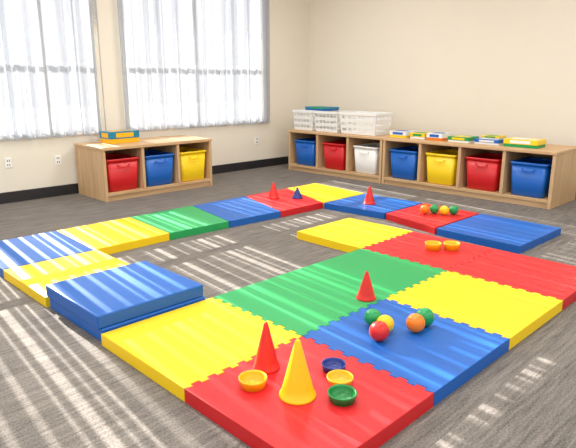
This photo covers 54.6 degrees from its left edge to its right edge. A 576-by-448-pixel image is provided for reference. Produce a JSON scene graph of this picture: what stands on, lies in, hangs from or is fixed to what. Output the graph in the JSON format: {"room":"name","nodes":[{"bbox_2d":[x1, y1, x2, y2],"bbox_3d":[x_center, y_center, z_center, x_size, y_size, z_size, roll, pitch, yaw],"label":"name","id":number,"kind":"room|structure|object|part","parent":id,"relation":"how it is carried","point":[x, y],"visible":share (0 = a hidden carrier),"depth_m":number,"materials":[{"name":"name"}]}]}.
{"room":"children's room","nodes":[
{"label":"children's room","id":0,"kind":"room"},
{"bbox_2d":[0,0,309,192],"bbox_3d":[-4.877,-2.373,7.817,15.320,4.400,0.200,-14,20,-43],"label":"wall","id":1,"kind":"structure","parent":0,"point":[33,160],"depth_m":11.30,"materials":[{"name":"paint"}]},
{"bbox_2d":[4,158,11,167],"bbox_3d":[-4.311,-0.943,8.604,0.100,0.150,0.017,-14,20,-43],"label":"wall outlet","id":2,"kind":"object","parent":1,"relation":"attached to","point":[8,162],"visible":1,"depth_m":8.60,"materials":[{"name":"plastic"}]},
{"bbox_2d":[0,16,101,139],"bbox_3d":[-4.895,-2.610,7.673,4.680,2.970,0.170,-14,20,-43],"label":"window","id":3,"kind":"structure","parent":1,"relation":"in","point":[79,128],"depth_m":9.12,"materials":[{"name":"paint"}]},
{"bbox_3d":[-4.871,-1.184,8.010,4.680,0.040,0.100,-14,20,-43],"label":"sill","id":4,"kind":"part","parent":3,"relation":"part of","materials":[{"name":"paint"}]},
{"bbox_2d":[55,155,60,164],"bbox_3d":[-3.765,-1.048,9.137,0.100,0.150,0.017,-14,20,-43],"label":"wall outlet","id":5,"kind":"object","parent":1,"relation":"attached to","point":[58,157],"visible":1,"depth_m":9.13,"materials":[{"name":"plastic"}]},
{"bbox_2d":[0,156,287,203],"bbox_3d":[-4.869,-0.286,8.193,15.120,0.170,0.025,-14,20,-43],"label":"baseboard","id":6,"kind":"structure","parent":1,"relation":"attached to","point":[45,192],"depth_m":9.31,"materials":[{"name":"rubber"}]},
{"bbox_2d":[126,37,263,129],"bbox_3d":[-1.724,-3.387,10.725,3.320,2.970,0.170,-14,20,-43],"label":"window","id":7,"kind":"structure","parent":1,"relation":"in","point":[127,64],"depth_m":11.13,"materials":[{"name":"paint"}]},
{"bbox_3d":[-1.699,-1.961,11.063,3.320,0.040,0.100,-14,20,-43],"label":"sill","id":8,"kind":"part","parent":7,"relation":"part of","materials":[{"name":"paint"}]},
{"bbox_3d":[-4.812,-4.138,7.212,4.900,0.040,0.105,-14,20,-43],"label":"curtain rod","id":9,"kind":"object","parent":1,"relation":"attached to","visible":0},
{"bbox_2d":[0,0,34,140],"bbox_3d":[-4.482,-2.686,7.868,1.460,3.058,0.089,-14,20,-43],"label":"sheer curtain","id":10,"kind":"object","parent":9,"relation":"hanging from","point":[9,9],"visible":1,"depth_m":8.37,"materials":[{"name":"white fabric"}]},
{"bbox_2d":[20,0,106,137],"bbox_3d":[-3.527,-2.920,8.786,1.190,3.058,0.090,-14,20,-43],"label":"sheer curtain","id":11,"kind":"object","parent":9,"relation":"hanging from","point":[47,14],"visible":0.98,"depth_m":8.83,"materials":[{"name":"white fabric"}]},
{"bbox_3d":[-1.645,-4.915,10.261,3.590,0.040,0.105,-14,20,-43],"label":"curtain rod","id":12,"kind":"object","parent":1,"relation":"attached to","visible":0},
{"bbox_2d":[117,0,203,131],"bbox_3d":[-2.250,-3.233,10.015,1.690,3.058,0.091,-14,20,-43],"label":"sheer curtain","id":13,"kind":"object","parent":12,"relation":"hanging from","point":[139,16],"visible":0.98,"depth_m":10.07,"materials":[{"name":"white fabric"}]},
{"bbox_2d":[201,0,269,126],"bbox_3d":[-1.019,-3.535,11.200,1.740,3.058,0.092,-14,20,-43],"label":"sheer curtain","id":14,"kind":"object","parent":12,"relation":"hanging from","point":[218,16],"visible":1,"depth_m":11.25,"materials":[{"name":"white fabric"}]},
{"bbox_2d":[0,164,575,447],"bbox_3d":[0.108,1.047,3.508,15.320,0.100,14.350,-14,20,-43],"label":"floor","id":15,"kind":"structure","parent":0,"point":[60,387],"depth_m":3.87,"materials":[{"name":"carpet"}]},
{"bbox_2d":[0,231,92,277],"bbox_3d":[-2.768,0.301,6.050,0.962,0.091,1.071,-14,20,-43],"label":"foam mat","id":16,"kind":"object","parent":15,"relation":"on","point":[15,252],"visible":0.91,"depth_m":5.97,"materials":[{"name":"blue plastic"}]},
{"bbox_2d":[3,250,128,307],"bbox_3d":[-2.035,0.486,5.321,0.945,0.091,0.995,-14,20,-43],"label":"foam mat","id":17,"kind":"object","parent":15,"relation":"on","point":[32,279],"visible":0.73,"depth_m":5.31,"materials":[{"name":"yellow plastic"}]},
{"bbox_2d":[57,217,169,253],"bbox_3d":[-2.087,0.134,6.705,1.022,0.091,1.071,-14,20,-43],"label":"foam mat","id":18,"kind":"object","parent":15,"relation":"on","point":[113,236],"visible":0.9,"depth_m":6.56,"materials":[{"name":"yellow plastic"}]},
{"bbox_2d":[50,296,204,341],"bbox_3d":[-1.334,0.650,4.641,0.920,0.108,0.920,-14,20,-43],"label":"foam mat","id":19,"kind":"object","parent":15,"relation":"on","point":[66,313],"visible":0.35,"depth_m":4.29,"materials":[{"name":"blue plastic"}]},
{"bbox_2d":[46,261,202,328],"bbox_3d":[-1.348,0.549,4.608,0.930,0.105,0.910,-14,20,-43],"label":"foam mat","id":20,"kind":"object","parent":19,"relation":"on","point":[109,297],"visible":1,"depth_m":4.44,"materials":[{"name":"blue plastic"}]},
{"bbox_2d":[74,135,212,201],"bbox_3d":[-2.443,-1.015,9.676,2.100,0.850,0.970,-14,20,-43],"label":"cubby shelf","id":21,"kind":"object","parent":15,"relation":"on","point":[90,156],"visible":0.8,"depth_m":9.18,"materials":[{"name":"brown wood"}]},
{"bbox_3d":[-3.167,-0.814,8.992,0.050,0.799,0.960,-14,20,-43],"label":"panel","id":22,"kind":"part","parent":21,"relation":"part of","materials":[{"name":"brown wood"}]},
{"bbox_2d":[99,129,138,143],"bbox_3d":[-2.815,-1.465,9.331,0.342,0.192,0.542,13,19,41],"label":"game box","id":23,"kind":"object","parent":21,"relation":"on","point":[125,135],"visible":1,"depth_m":9.19,"materials":[{"name":"yellow cardboard"}]},
{"bbox_2d":[101,130,133,137],"bbox_3d":[-2.813,-1.500,9.274,0.274,0.097,0.477,13,19,41],"label":"print","id":24,"kind":"object","parent":23,"relation":"attached to","point":[112,133],"depth_m":9.16,"materials":[{"name":"orange paper"}]},
{"bbox_3d":[-2.816,-1.502,9.323,0.340,0.114,0.540,13,19,41],"label":"box lid","id":25,"kind":"part","parent":23,"relation":"part of","materials":[{"name":"teal cardboard"}]},
{"bbox_2d":[105,153,138,191],"bbox_3d":[-2.865,-0.850,9.165,0.576,0.520,0.771,-14,20,-43],"label":"storage bin","id":26,"kind":"object","parent":21,"relation":"on","point":[121,168],"visible":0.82,"depth_m":8.93,"materials":[{"name":"red plastic"}]},
{"bbox_3d":[-2.779,-1.073,10.009,1.980,0.799,0.019,-14,20,-43],"label":"panel","id":27,"kind":"part","parent":21,"relation":"part of","materials":[{"name":"brown wood"}]},
{"bbox_3d":[-2.443,-1.402,9.577,2.100,0.050,0.970,-14,20,-43],"label":"panel","id":28,"kind":"part","parent":21,"relation":"part of","materials":[{"name":"brown wood"}]},
{"bbox_2d":[144,150,173,186],"bbox_3d":[-2.385,-0.967,9.627,0.576,0.520,0.771,-14,20,-43],"label":"storage bin","id":29,"kind":"object","parent":21,"relation":"on","point":[158,164],"visible":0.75,"depth_m":9.39,"materials":[{"name":"blue plastic"}]},
{"bbox_3d":[-2.442,-0.707,9.752,1.980,0.045,0.935,-14,20,-43],"label":"panel","id":30,"kind":"part","parent":21,"relation":"part of","materials":[{"name":"brown wood"}]},
{"bbox_2d":[179,147,205,181],"bbox_3d":[-1.905,-1.085,10.089,0.576,0.520,0.771,-14,20,-43],"label":"storage bin","id":31,"kind":"object","parent":21,"relation":"on","point":[192,160],"visible":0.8,"depth_m":9.85,"materials":[{"name":"yellow plastic"}]},
{"bbox_3d":[-1.727,-1.167,10.379,0.050,0.799,0.960,-14,20,-43],"label":"panel","id":32,"kind":"part","parent":21,"relation":"part of","materials":[{"name":"brown wood"}]},
{"bbox_2d":[130,206,228,239],"bbox_3d":[-1.385,-0.033,7.361,1.072,0.091,1.101,-14,20,-43],"label":"foam mat","id":33,"kind":"object","parent":15,"relation":"on","point":[182,222],"visible":0.93,"depth_m":7.17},
{"bbox_2d":[101,297,300,401],"bbox_3d":[-0.608,0.830,3.973,1.010,0.091,1.040,-14,20,-43],"label":"foam mat","id":34,"kind":"object","parent":15,"relation":"on","point":[177,349],"visible":0.78,"depth_m":3.86,"materials":[{"name":"yellow plastic"}]},
{"bbox_2d":[193,196,279,227],"bbox_3d":[-0.721,-0.196,7.999,0.975,0.091,1.306,-9,17,-33],"label":"foam mat","id":35,"kind":"object","parent":15,"relation":"on","point":[243,210],"visible":0.93,"depth_m":7.79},
{"bbox_2d":[245,188,322,216],"bbox_3d":[-0.058,-0.348,8.597,0.895,0.091,1.471,-8,16,-28],"label":"foam mat","id":36,"kind":"object","parent":15,"relation":"on","point":[287,206],"visible":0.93,"depth_m":8.30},
{"bbox_2d":[268,182,278,198],"bbox_3d":[-0.224,-0.523,8.593,0.180,0.250,0.180,-14,20,-43],"label":"cone","id":37,"kind":"object","parent":36,"relation":"on","point":[273,194],"visible":1,"depth_m":8.55,"materials":[{"name":"plastic"}]},
{"bbox_2d":[292,187,302,198],"bbox_3d":[0.144,-0.484,8.601,0.163,0.170,0.163,-14,20,-43],"label":"cone","id":38,"kind":"object","parent":36,"relation":"on","point":[297,195],"visible":1,"depth_m":8.56,"materials":[{"name":"blue plastic"}]},
{"bbox_2d":[184,336,433,447],"bbox_3d":[0.118,1.010,3.265,1.010,0.091,1.070,-14,20,-43],"label":"foam mat","id":39,"kind":"object","parent":15,"relation":"on","point":[384,404],"visible":0.91,"depth_m":3.08,"materials":[{"name":"red plastic"}]},
{"bbox_2d":[238,370,266,391],"bbox_3d":[-0.207,0.927,3.292,0.171,0.055,0.171,-14,20,-43],"label":"bowl","id":40,"kind":"object","parent":39,"relation":"on","point":[250,380],"visible":1,"depth_m":3.32,"materials":[{"name":"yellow plastic"}]},
{"bbox_2d":[253,322,279,373],"bbox_3d":[-0.136,0.752,3.466,0.173,0.310,0.173,-14,20,-43],"label":"cone","id":41,"kind":"object","parent":39,"relation":"on","point":[266,360],"visible":0.94,"depth_m":3.43,"materials":[{"name":"plastic"}]},
{"bbox_2d":[279,339,315,404],"bbox_3d":[0.054,0.811,3.152,0.214,0.350,0.214,-14,20,-43],"label":"cone","id":42,"kind":"object","parent":39,"relation":"on","point":[297,388],"visible":1,"depth_m":3.11,"materials":[{"name":"plastic"}]},
{"bbox_2d":[321,357,345,372],"bbox_3d":[0.285,0.886,3.474,0.154,0.045,0.154,-14,20,-43],"label":"bowl","id":43,"kind":"object","parent":39,"relation":"on","point":[329,364],"visible":0.88,"depth_m":3.51,"materials":[{"name":"blue plastic"}]},
{"bbox_2d":[327,370,353,385],"bbox_3d":[0.309,0.926,3.320,0.160,0.045,0.160,-14,20,-43],"label":"bowl","id":44,"kind":"object","parent":39,"relation":"on","point":[334,377],"visible":0.85,"depth_m":3.35,"materials":[{"name":"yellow plastic"}]},
{"bbox_2d":[327,384,356,406],"bbox_3d":[0.305,0.968,3.144,0.166,0.050,0.166,-14,20,-43],"label":"bowl","id":45,"kind":"object","parent":39,"relation":"on","point":[341,395],"visible":1,"depth_m":3.17,"materials":[{"name":"green plastic"}]},
{"bbox_2d":[287,183,363,207],"bbox_3d":[0.510,-0.482,9.122,1.142,0.091,1.191,-14,20,-43],"label":"foam mat","id":46,"kind":"object","parent":15,"relation":"on","point":[320,192],"visible":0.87,"depth_m":9.05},
{"bbox_2d":[213,248,446,335],"bbox_3d":[0.451,0.570,4.992,2.025,0.091,1.040,-14,20,-43],"label":"foam mat","id":47,"kind":"object","parent":15,"relation":"on","point":[303,300],"visible":0.79,"depth_m":4.85,"materials":[{"name":"green plastic"}]},
{"bbox_2d":[356,271,375,301],"bbox_3d":[0.646,0.500,4.596,0.167,0.240,0.167,-14,20,-43],"label":"cone","id":48,"kind":"object","parent":47,"relation":"on","point":[366,292],"visible":1,"depth_m":4.56,"materials":[{"name":"plastic"}]},
{"bbox_2d":[288,129,389,183],"bbox_3d":[1.226,-1.460,11.425,1.050,0.850,2.440,-14,20,-43],"label":"cubby shelf","id":49,"kind":"object","parent":15,"relation":"on","point":[350,172],"visible":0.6,"depth_m":11.20,"materials":[{"name":"brown wood"}]},
{"bbox_3d":[0.394,-1.644,12.249,1.040,0.799,0.050,-14,20,-43],"label":"panel","id":50,"kind":"part","parent":49,"relation":"part of","materials":[{"name":"brown wood"}]},
{"bbox_2d":[295,137,315,165],"bbox_3d":[0.582,-1.544,11.893,0.771,0.520,0.576,-14,20,-43],"label":"storage bin","id":51,"kind":"object","parent":49,"relation":"on","point":[306,147],"visible":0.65,"depth_m":11.64,"materials":[{"name":"blue plastic"}]},
{"bbox_2d":[292,109,328,130],"bbox_3d":[0.488,-2.201,11.775,0.550,0.408,0.580,-14,20,-43],"label":"storage basket","id":52,"kind":"object","parent":49,"relation":"on","point":[310,122],"visible":0.7,"depth_m":11.64,"materials":[{"name":"white plastic"}]},
{"bbox_2d":[305,106,338,110],"bbox_3d":[0.698,-2.385,11.508,0.362,0.072,0.622,-14,20,-43],"label":"game box","id":53,"kind":"object","parent":52,"relation":"on","point":[319,108],"visible":1,"depth_m":11.36,"materials":[{"name":"blue cardboard"}]},
{"bbox_2d":[309,106,327,108],"bbox_3d":[0.647,-2.402,11.505,0.290,0.037,0.548,-14,20,-43],"label":"print","id":54,"kind":"object","parent":53,"relation":"on","point":[310,107],"depth_m":11.43,"materials":[{"name":"paper"}]},
{"bbox_2d":[313,110,350,132],"bbox_3d":[0.932,-2.091,11.342,0.550,0.408,0.650,-14,20,-43],"label":"storage basket","id":55,"kind":"object","parent":49,"relation":"on","point":[335,127],"visible":0.73,"depth_m":11.20,"materials":[{"name":"white plastic"}]},
{"bbox_2d":[323,140,345,169],"bbox_3d":[1.139,-1.406,11.349,0.771,0.520,0.576,-14,20,-43],"label":"storage bin","id":56,"kind":"object","parent":49,"relation":"on","point":[334,151],"visible":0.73,"depth_m":11.09,"materials":[{"name":"red plastic"}]},
{"bbox_3d":[1.224,-1.152,11.501,1.015,0.045,2.320,-14,20,-43],"label":"panel","id":57,"kind":"part","parent":49,"relation":"part of","materials":[{"name":"brown wood"}]},
{"bbox_3d":[1.226,-1.848,11.326,1.050,0.050,2.440,-14,20,-43],"label":"panel","id":58,"kind":"part","parent":49,"relation":"part of","materials":[{"name":"brown wood"}]},
{"bbox_2d":[338,111,393,135],"bbox_3d":[1.496,-1.951,10.791,0.550,0.408,0.910,-14,20,-43],"label":"storage basket","id":59,"kind":"object","parent":49,"relation":"on","point":[361,127],"visible":1,"depth_m":10.64,"materials":[{"name":"white plastic"}]},
{"bbox_2d":[353,143,379,174],"bbox_3d":[1.695,-1.267,10.806,0.771,0.520,0.576,-14,20,-43],"label":"storage bin","id":60,"kind":"object","parent":49,"relation":"on","point":[366,155],"visible":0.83,"depth_m":10.55,"materials":[{"name":"white plastic"}]},
{"bbox_3d":[2.064,-1.229,10.620,1.040,0.799,0.050,-14,20,-43],"label":"panel","id":61,"kind":"part","parent":49,"relation":"part of","materials":[{"name":"brown wood"}]},
{"bbox_2d":[297,218,412,252],"bbox_3d":[0.807,0.133,6.708,0.995,0.091,0.990,-14,20,-43],"label":"foam mat","id":62,"kind":"object","parent":15,"relation":"on","point":[348,235],"visible":0.73,"depth_m":6.60,"materials":[{"name":"yellow plastic"}]},
{"bbox_2d":[324,194,421,218],"bbox_3d":[1.264,-0.272,8.298,1.032,0.091,1.041,-14,20,-43],"label":"foam mat","id":63,"kind":"object","parent":15,"relation":"on","point":[354,204],"visible":0.9,"depth_m":8.14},
{"bbox_2d":[363,186,374,204],"bbox_3d":[1.196,-0.429,8.181,0.180,0.270,0.180,-14,20,-43],"label":"cone","id":64,"kind":"object","parent":63,"relation":"on","point":[369,199],"visible":1,"depth_m":8.14,"materials":[{"name":"plastic"}]},
{"bbox_2d":[303,299,509,405],"bbox_3d":[0.822,0.837,3.943,1.025,0.091,1.070,-14,20,-43],"label":"foam mat","id":65,"kind":"object","parent":15,"relation":"on","point":[441,357],"visible":0.82,"depth_m":3.79,"materials":[{"name":"blue plastic"}]},
{"bbox_2d":[364,309,380,324],"bbox_3d":[0.623,0.685,4.096,0.127,0.128,0.127,-14,20,-43],"label":"ball","id":66,"kind":"object","parent":65,"relation":"on","point":[371,315],"visible":0.71,"depth_m":4.05,"materials":[{"name":"plastic"}]},
{"bbox_2d":[369,321,388,341],"bbox_3d":[0.629,0.740,3.855,0.139,0.140,0.139,-14,20,-43],"label":"ball","id":67,"kind":"object","parent":65,"relation":"on","point":[378,330],"visible":1,"depth_m":3.81,"materials":[{"name":"plastic"}]},
{"bbox_2d":[377,315,393,331],"bbox_3d":[0.694,0.713,3.986,0.127,0.128,0.127,-14,20,-43],"label":"ball","id":68,"kind":"object","parent":65,"relation":"on","point":[388,320],"visible":0.62,"depth_m":3.94,"materials":[{"name":"plastic"}]},
{"bbox_2d":[406,313,424,332],"bbox_3d":[0.913,0.708,3.991,0.135,0.136,0.135,-14,20,-43],"label":"ball","id":69,"kind":"object","parent":65,"relation":"on","point":[415,322],"visible":1,"depth_m":3.94,"materials":[{"name":"orange plastic"}]},
{"bbox_2d":[416,308,434,325],"bbox_3d":[1.005,0.682,4.094,0.135,0.136,0.135,-14,20,-43],"label":"ball","id":70,"kind":"object","parent":65,"relation":"on","point":[428,315],"visible":0.71,"depth_m":4.04,"materials":[{"name":"plastic"}]},
{"bbox_2d":[362,231,494,270],"bbox_3d":[1.505,0.309,6.017,1.010,0.091,1.055,-14,20,-43],"label":"foam mat","id":71,"kind":"object","parent":15,"relation":"on","point":[410,246],"visible":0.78,"depth_m":5.90,"materials":[{"name":"red plastic"}]},
{"bbox_2d":[425,240,441,250],"bbox_3d":[1.556,0.234,5.985,0.177,0.070,0.177,-14,20,-43],"label":"bowl","id":72,"kind":"object","parent":71,"relation":"on","point":[430,245],"visible":1,"depth_m":5.94,"materials":[{"name":"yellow plastic"}]},
{"bbox_2d":[443,240,459,250],"bbox_3d":[1.754,0.234,5.984,0.177,0.070,0.177,-14,20,-43],"label":"bowl","id":73,"kind":"object","parent":71,"relation":"on","point":[449,245],"visible":1,"depth_m":5.94,"materials":[{"name":"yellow plastic"}]},
{"bbox_2d":[386,203,478,234],"bbox_3d":[1.915,-0.089,7.579,1.150,0.091,0.892,-14,20,-43],"label":"foam mat","id":74,"kind":"object","parent":15,"relation":"on","point":[412,217],"visible":0.8,"depth_m":7.39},
{"bbox_2d":[420,205,428,213],"bbox_3d":[1.859,-0.200,7.580,0.123,0.124,0.123,-14,20,-43],"label":"ball","id":75,"kind":"object","parent":74,"relation":"on","point":[424,209],"visible":1,"depth_m":7.54,"materials":[{"name":"orange plastic"}]},
{"bbox_2d":[430,204,438,212],"bbox_3d":[1.993,-0.205,7.601,0.123,0.124,0.123,-14,20,-43],"label":"ball","id":76,"kind":"object","parent":74,"relation":"on","point":[434,208],"visible":1,"depth_m":7.56,"materials":[{"name":"plastic"}]},
{"bbox_2d":[440,206,448,214],"bbox_3d":[2.106,-0.184,7.518,0.123,0.124,0.123,-14,20,-43],"label":"ball","id":77,"kind":"object","parent":74,"relation":"on","point":[444,210],"visible":1,"depth_m":7.47,"materials":[{"name":"plastic"}]},
{"bbox_2d":[449,205,458,214],"bbox_3d":[2.240,-0.189,7.538,0.123,0.124,0.123,-14,20,-43],"label":"ball","id":78,"kind":"object","parent":74,"relation":"on","point":[453,209],"visible":1,"depth_m":7.50,"materials":[{"name":"plastic"}]},
{"bbox_2d":[387,271,562,349],"bbox_3d":[1.532,0.663,4.626,1.025,0.091,1.070,-14,20,-43],"label":"foam mat","id":79,"kind":"object","parent":15,"relation":"on","point":[514,314],"visible":0.84,"depth_m":4.52,"materials":[{"name":"yellow plastic"}]},
{"bbox_2d":[381,137,575,209],"bbox_3d":[3.163,-0.979,9.534,1.050,0.850,3.060,-14,20,-43],"label":"cubby shelf","id":80,"kind":"object","parent":15,"relation":"on","point":[562,187],"visible":0.54,"depth_m":8.88,"materials":[{"name":"brown wood"}]},
{"bbox_3d":[2.113,-1.216,10.572,1.040,0.799,0.050,-14,20,-43],"label":"panel","id":81,"kind":"part","parent":80,"relation":"part of","materials":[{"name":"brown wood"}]},
{"bbox_2d":[389,130,416,137],"bbox_3d":[2.115,-1.655,10.237,0.362,0.112,0.362,-14,20,-43],"label":"game box","id":82,"kind":"object","parent":80,"relation":"on","point":[395,133],"visible":0.86,"depth_m":10.10,"materials":[{"name":"white cardboard"}]},
{"bbox_2d":[393,130,407,134],"bbox_3d":[2.074,-1.679,10.221,0.290,0.057,0.319,-14,20,-43],"label":"print","id":83,"kind":"object","parent":82,"relation":"on","point":[395,132],"depth_m":10.09,"materials":[{"name":"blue paper"}]},
{"bbox_2d":[390,146,418,179],"bbox_3d":[2.286,-1.121,10.230,0.771,0.520,0.576,-14,20,-43],"label":"storage bin","id":84,"kind":"object","parent":80,"relation":"on","point":[404,160],"visible":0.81,"depth_m":9.98,"materials":[{"name":"blue plastic"}]},
{"bbox_2d":[410,132,431,138],"bbox_3d":[2.409,-1.587,9.989,0.362,0.102,0.302,-14,20,-43],"label":"game box","id":85,"kind":"object","parent":80,"relation":"on","point":[414,135],"visible":0.71,"depth_m":9.87,"materials":[{"name":"yellow cardboard"}]},
{"bbox_2d":[413,132,425,135],"bbox_3d":[2.371,-1.608,9.970,0.290,0.052,0.266,-14,20,-43],"label":"print","id":86,"kind":"object","parent":85,"relation":"on","point":[414,133],"depth_m":9.85,"materials":[{"name":"paper"}]},
{"bbox_2d":[426,132,452,140],"bbox_3d":[2.634,-1.523,9.698,0.362,0.122,0.302,-14,20,-43],"label":"game box","id":87,"kind":"object","parent":80,"relation":"on","point":[435,136],"visible":0.94,"depth_m":9.58,"materials":[{"name":"white cardboard"}]},
{"bbox_2d":[429,132,444,136],"bbox_3d":[2.596,-1.549,9.679,0.290,0.062,0.266,-14,20,-43],"label":"print","id":88,"kind":"object","parent":87,"relation":"on","point":[434,134],"depth_m":9.57,"materials":[{"name":"blue paper"}]},
{"bbox_3d":[2.636,-1.545,9.692,0.360,0.072,0.300,-14,20,-43],"label":"box lid","id":89,"kind":"part","parent":87,"relation":"part of","materials":[{"name":"white cardboard"}]},
{"bbox_2d":[426,149,457,185],"bbox_3d":[2.813,-0.990,9.716,0.771,0.520,0.576,-14,20,-43],"label":"storage bin","id":90,"kind":"object","parent":80,"relation":"on","point":[441,164],"visible":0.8,"depth_m":9.47,"materials":[{"name":"yellow plastic"}]},
{"bbox_2d":[448,135,478,142],"bbox_3d":[2.954,-1.434,9.409,0.382,0.092,0.362,14,20,43],"label":"game box","id":91,"kind":"object","parent":80,"relation":"on","point":[456,138],"visible":0.86,"depth_m":9.29,"materials":[{"name":"green cardboard"}]},
{"bbox_2d":[452,135,469,139],"bbox_3d":[2.913,-1.453,9.394,0.336,0.047,0.290,14,20,43],"label":"print","id":92,"kind":"object","parent":91,"relation":"on","point":[456,137],"depth_m":9.31,"materials":[{"name":"yellow paper"}]},
{"bbox_3d":[3.162,-0.670,9.611,1.015,0.045,2.940,-14,20,-43],"label":"panel","id":93,"kind":"part","parent":80,"relation":"part of","materials":[{"name":"brown wood"}]},
{"bbox_3d":[3.163,-1.366,9.435,1.050,0.050,3.060,-14,20,-43],"label":"panel","id":94,"kind":"part","parent":80,"relation":"part of","materials":[{"name":"brown wood"}]},
{"bbox_2d":[466,153,502,191],"bbox_3d":[3.340,-0.859,9.202,0.771,0.520,0.576,-14,20,-43],"label":"storage bin","id":95,"kind":"object","parent":80,"relation":"on","point":[484,169],"visible":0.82,"depth_m":8.96,"materials":[{"name":"red plastic"}]},
{"bbox_3d":[3.529,-1.043,9.892,0.019,0.799,2.940,-14,20,-43],"label":"panel","id":96,"kind":"part","parent":80,"relation":"part of","materials":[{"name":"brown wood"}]},
{"bbox_2d":[474,138,503,144],"bbox_3d":[3.320,-1.351,9.106,0.362,0.082,0.422,-13,20,-42],"label":"game box","id":97,"kind":"object","parent":80,"relation":"on","point":[476,140],"visible":0.66,"depth_m":8.97,"materials":[{"name":"white cardboard"}]},
{"bbox_2d":[479,138,500,142],"bbox_3d":[3.276,-1.369,9.095,0.290,0.042,0.372,-13,20,-42],"label":"print","id":98,"kind":"object","parent":97,"relation":"on","point":[481,140],"depth_m":8.98,"materials":[{"name":"white paper"}]},
{"bbox_2d":[481,134,505,139],"bbox_3d":[3.348,-1.417,9.089,0.262,0.052,0.302,-14,20,-43],"label":"game box","id":99,"kind":"object","parent":97,"relation":"on","point":[496,137],"visible":0.97,"depth_m":9.02,"materials":[{"name":"yellow cardboard"}]},
{"bbox_2d":[503,137,546,148],"bbox_3d":[3.682,-1.265,8.685,0.522,0.122,0.362,14,20,43],"label":"game box","id":100,"kind":"object","parent":80,"relation":"on","point":[532,143],"visible":1,"depth_m":8.56,"materials":[{"name":"cardboard"}]},
{"bbox_2d":[510,138,538,143],"bbox_3d":[3.634,-1.293,8.673,0.460,0.062,0.290,14,20,43],"label":"print","id":101,"kind":"object","parent":100,"relation":"on","point":[512,140],"depth_m":8.56,"materials":[{"name":"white paper"}]},
{"bbox_2d":[511,157,551,197],"bbox_3d":[3.867,-0.728,8.688,0.771,0.520,0.576,-14,20,-43],"label":"storage bin","id":102,"kind":"object","parent":80,"relation":"on","point":[530,177],"visible":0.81,"depth_m":8.45,"materials":[{"name":"blue plastic"}]},
{"bbox_3d":[4.221,-0.693,8.516,1.040,0.799,0.050,-14,20,-43],"label":"panel","id":103,"kind":"part","parent":80,"relation":"part of","materials":[{"name":"brown wood"}]},
{"bbox_2d":[436,214,560,253],"bbox_3d":[2.592,0.093,6.865,1.171,0.091,1.072,-14,20,-43],"label":"foam mat","id":104,"kind":"object","parent":15,"relation":"on","point":[506,234],"visible":0.97,"depth_m":6.69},
{"bbox_2d":[448,249,575,309],"bbox_3d":[2.236,0.491,5.303,1.010,0.091,1.070,-14,20,-43],"label":"foam mat","id":105,"kind":"object","parent":15,"relation":"on","point":[546,278],"visible":0.85,"depth_m":5.22,"materials":[{"name":"red plastic"}]},
{"bbox_2d":[309,0,575,145],"bbox_3d":[5.543,-2.431,8.046,0.200,4.400,14.150,-14,20,-43],"label":"wall","id":106,"kind":"structure","parent":0,"point":[507,68],"depth_m":10.37,"materials":[{"name":"paint"}]},
{"label":"outside","id":107,"kind":"structure","parent":0,"visible":0},
{"bbox_2d":[0,101,251,130],"bbox_3d":[-20.279,-4.765,29.565,90.000,0.100,52.050,-14,20,-43],"label":"trim","id":108,"kind":"structure","parent":107,"point":[77,108],"depth_m":47.89,"materials":[{"name":"white"}]}
]}

